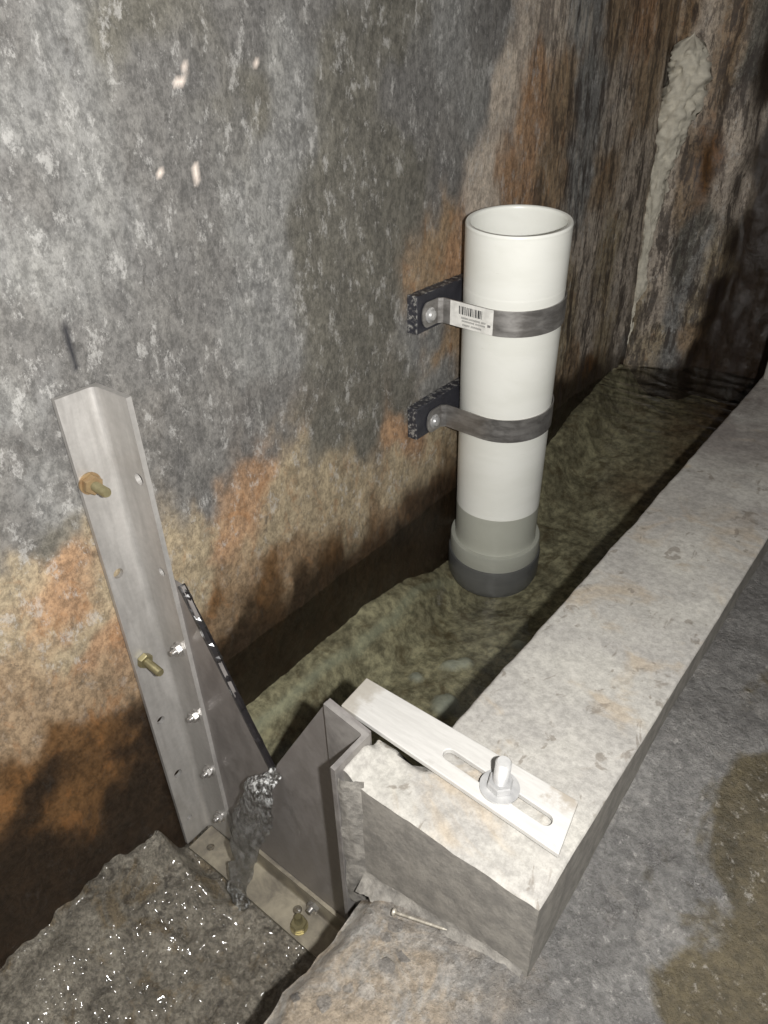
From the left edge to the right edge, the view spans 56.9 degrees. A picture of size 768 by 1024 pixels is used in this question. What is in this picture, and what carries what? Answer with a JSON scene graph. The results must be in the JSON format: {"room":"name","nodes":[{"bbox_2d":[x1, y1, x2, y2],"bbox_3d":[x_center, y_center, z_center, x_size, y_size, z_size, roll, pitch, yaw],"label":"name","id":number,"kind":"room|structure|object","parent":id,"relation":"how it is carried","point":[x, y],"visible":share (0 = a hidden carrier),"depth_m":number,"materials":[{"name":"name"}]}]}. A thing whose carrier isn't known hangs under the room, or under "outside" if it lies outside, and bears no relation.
{"room":"underground drainage tunnel","nodes":[
{"label":"underground drainage tunnel","id":0,"kind":"room"},
{"bbox_2d":[0,825,315,1023],"bbox_3d":[-0.456,0.895,1.056,0.588,0.169,0.924,22,40,32],"label":"concrete slab","id":1,"kind":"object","parent":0,"point":[158,936],"depth_m":1.27,"materials":[{"name":"grey concrete"}]},
{"bbox_2d":[227,764,280,911],"bbox_3d":[-0.238,0.598,1.270,0.146,0.391,0.054,1,33,4],"label":"water stream","id":2,"kind":"object","parent":1,"relation":"on","point":[270,770],"visible":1,"depth_m":1.24,"materials":[{"name":"clear liquid"}]},
{"bbox_2d":[189,826,345,957],"bbox_3d":[-0.207,0.725,1.348,0.438,0.054,0.068,22,40,32],"label":"base angle","id":3,"kind":"object","parent":1,"relation":"on","point":[272,889],"visible":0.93,"depth_m":1.36,"materials":[{"name":"metal"}]},
{"bbox_2d":[290,913,307,935],"bbox_3d":[-0.158,0.754,1.304,0.034,0.037,0.034,22,40,32],"label":"anchor","id":4,"kind":"object","parent":3,"relation":"attached to","point":[298,926],"visible":1,"depth_m":1.30,"materials":[{"name":"yellow metal"}]},
{"bbox_2d":[174,579,371,917],"bbox_3d":[-0.192,0.445,1.203,0.457,0.692,0.012,22,40,32],"label":"plate","id":5,"kind":"object","parent":1,"relation":"on","point":[302,839],"visible":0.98,"depth_m":1.19,"materials":[{"name":"silver metal"}]},
{"bbox_2d":[0,0,682,968],"bbox_3d":[-0.076,-0.335,1.323,0.049,2.116,3.332,22,40,32],"label":"wall","id":6,"kind":"structure","parent":0,"point":[221,217],"depth_m":1.18,"materials":[{"name":"concrete"}]},
{"bbox_2d":[51,382,233,843],"bbox_3d":[-0.369,0.265,1.190,0.080,0.988,0.066,22,40,32],"label":"post","id":7,"kind":"object","parent":6,"relation":"attached to","point":[98,424],"visible":1,"depth_m":1.11,"materials":[{"name":"silver metal"}]},
{"bbox_2d":[78,472,110,497],"bbox_3d":[-0.396,-0.033,0.984,0.048,0.033,0.033,22,40,32],"label":"bolt","id":8,"kind":"object","parent":7,"relation":"attached to","point":[90,483],"visible":1,"depth_m":0.98,"materials":[{"name":"yellow metal"}]},
{"bbox_2d":[78,472,100,494],"bbox_3d":[-0.413,-0.040,0.995,0.004,0.033,0.033,24,41,34],"label":"washer","id":9,"kind":"object","parent":8,"relation":"in","point":[85,483],"depth_m":0.98,"materials":[{"name":"metal"}]},
{"bbox_2d":[137,653,163,675],"bbox_3d":[-0.384,0.255,1.175,0.051,0.026,0.026,22,40,32],"label":"bolt","id":10,"kind":"object","parent":7,"relation":"attached to","point":[145,660],"visible":1,"depth_m":1.17,"materials":[{"name":"yellow metal"}]},
{"bbox_2d":[408,377,459,439],"bbox_3d":[0.198,-0.299,1.760,0.028,0.079,0.434,22,40,32],"label":"mounting block","id":11,"kind":"object","parent":6,"relation":"attached to","point":[449,394],"visible":0.44,"depth_m":1.64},
{"bbox_2d":[407,273,463,334],"bbox_3d":[0.192,-0.508,1.623,0.028,0.082,0.434,22,40,32],"label":"mounting block","id":12,"kind":"object","parent":6,"relation":"attached to","point":[451,288],"visible":0.38,"depth_m":1.50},
{"bbox_2d":[246,364,738,770],"bbox_3d":[0.534,0.054,2.002,0.640,0.326,2.272,22,40,32],"label":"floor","id":13,"kind":"structure","parent":0,"point":[436,644],"depth_m":1.95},
{"bbox_2d":[448,204,573,597],"bbox_3d":[0.286,-0.219,1.735,0.252,0.979,0.323,11,35,18],"label":"standpipe","id":14,"kind":"object","parent":13,"relation":"on","point":[516,256],"visible":0.98,"depth_m":1.57,"materials":[{"name":"beige plastic"}]},
{"bbox_2d":[427,395,553,442],"bbox_3d":[0.292,-0.253,1.691,0.217,0.082,0.352,22,40,32],"label":"clamp","id":15,"kind":"object","parent":14,"relation":"attached to","point":[493,430],"visible":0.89,"depth_m":1.63,"materials":[{"name":"silver metal"}]},
{"bbox_2d":[422,289,567,337],"bbox_3d":[0.277,-0.455,1.533,0.230,0.081,0.352,22,40,32],"label":"clamp","id":16,"kind":"object","parent":14,"relation":"attached to","point":[506,324],"visible":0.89,"depth_m":1.47,"materials":[{"name":"silver metal"}]},
{"bbox_2d":[461,317,489,330],"bbox_3d":[0.192,-0.393,1.483,0.071,0.021,0.001,22,40,32],"label":"print","id":17,"kind":"object","parent":16,"relation":"attached to","point":[470,323],"depth_m":1.48,"materials":[{"name":"grey paper"}]},
{"bbox_2d":[451,519,539,573],"bbox_3d":[0.305,0.069,1.953,0.243,0.072,0.244,22,40,32],"label":"socket","id":18,"kind":"object","parent":14,"relation":"attached to","point":[473,557],"depth_m":1.87,"materials":[{"name":"white plastic"}]},
{"bbox_2d":[575,365,756,431],"bbox_3d":[0.504,-0.041,1.879,0.600,0.013,2.160,22,40,32],"label":"water","id":19,"kind":"object","parent":13,"relation":"on","point":[626,365],"visible":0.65,"depth_m":2.45,"materials":[{"name":"liquid"}]},
{"bbox_2d":[264,550,767,1023],"bbox_3d":[0.847,0.518,1.237,1.132,0.582,3.199,22,40,32],"label":"floor","id":20,"kind":"structure","parent":0,"point":[666,921],"depth_m":0.89,"materials":[{"name":"grey concrete"}]},
{"bbox_2d":[392,908,446,929],"bbox_3d":[0.046,0.530,0.920,0.076,0.021,0.010,12,35,19],"label":"nail","id":21,"kind":"object","parent":20,"relation":"on","point":[395,912],"visible":1,"depth_m":0.92,"materials":[{"name":"metal"}]},
{"bbox_2d":[337,375,767,977],"bbox_3d":[0.727,0.185,1.681,0.284,0.656,2.149,23,40,33],"label":"concrete curb","id":22,"kind":"object","parent":20,"relation":"on","point":[580,708],"visible":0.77,"depth_m":0.98,"materials":[{"name":"grey concrete"}]},
{"bbox_2d":[323,701,369,920],"bbox_3d":[-0.063,0.531,1.080,0.074,0.593,0.070,22,40,32],"label":"bracket","id":23,"kind":"object","parent":22,"relation":"attached to","point":[345,738],"visible":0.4,"depth_m":0.95,"materials":[{"name":"metal"}]},
{"bbox_2d":[341,678,577,857],"bbox_3d":[0.086,0.317,0.918,0.344,0.008,0.079,22,40,32],"label":"bar","id":24,"kind":"object","parent":22,"relation":"on","point":[426,739],"visible":0.92,"depth_m":0.91,"materials":[{"name":"silver metal"}]},
{"bbox_2d":[479,756,519,805],"bbox_3d":[0.142,0.319,0.859,0.050,0.051,0.050,22,40,32],"label":"bolt","id":25,"kind":"object","parent":24,"relation":"attached to","point":[498,786],"visible":1,"depth_m":0.86,"materials":[{"name":"metal"}]},
{"bbox_2d":[623,0,767,404],"bbox_3d":[1.509,-0.844,2.039,1.680,2.112,0.146,19,38,28],"label":"wall","id":26,"kind":"structure","parent":0,"point":[703,306],"depth_m":2.32,"materials":[{"name":"stone"}]},
{"bbox_2d":[627,32,712,344],"bbox_3d":[0.898,-0.979,2.309,0.168,0.979,0.095,22,40,32],"label":"crust","id":27,"kind":"object","parent":26,"relation":"attached to","point":[689,71],"visible":0.87,"depth_m":2.14,"materials":[{"name":"beige stone"}]},
{"bbox_2d":[763,362,767,379],"bbox_3d":[1.438,-0.983,1.625,0.565,1.400,0.640,22,40,32],"label":"wall","id":28,"kind":"structure","parent":0,"point":[765,376],"depth_m":1.93,"materials":[{"name":"concrete"}]}
]}

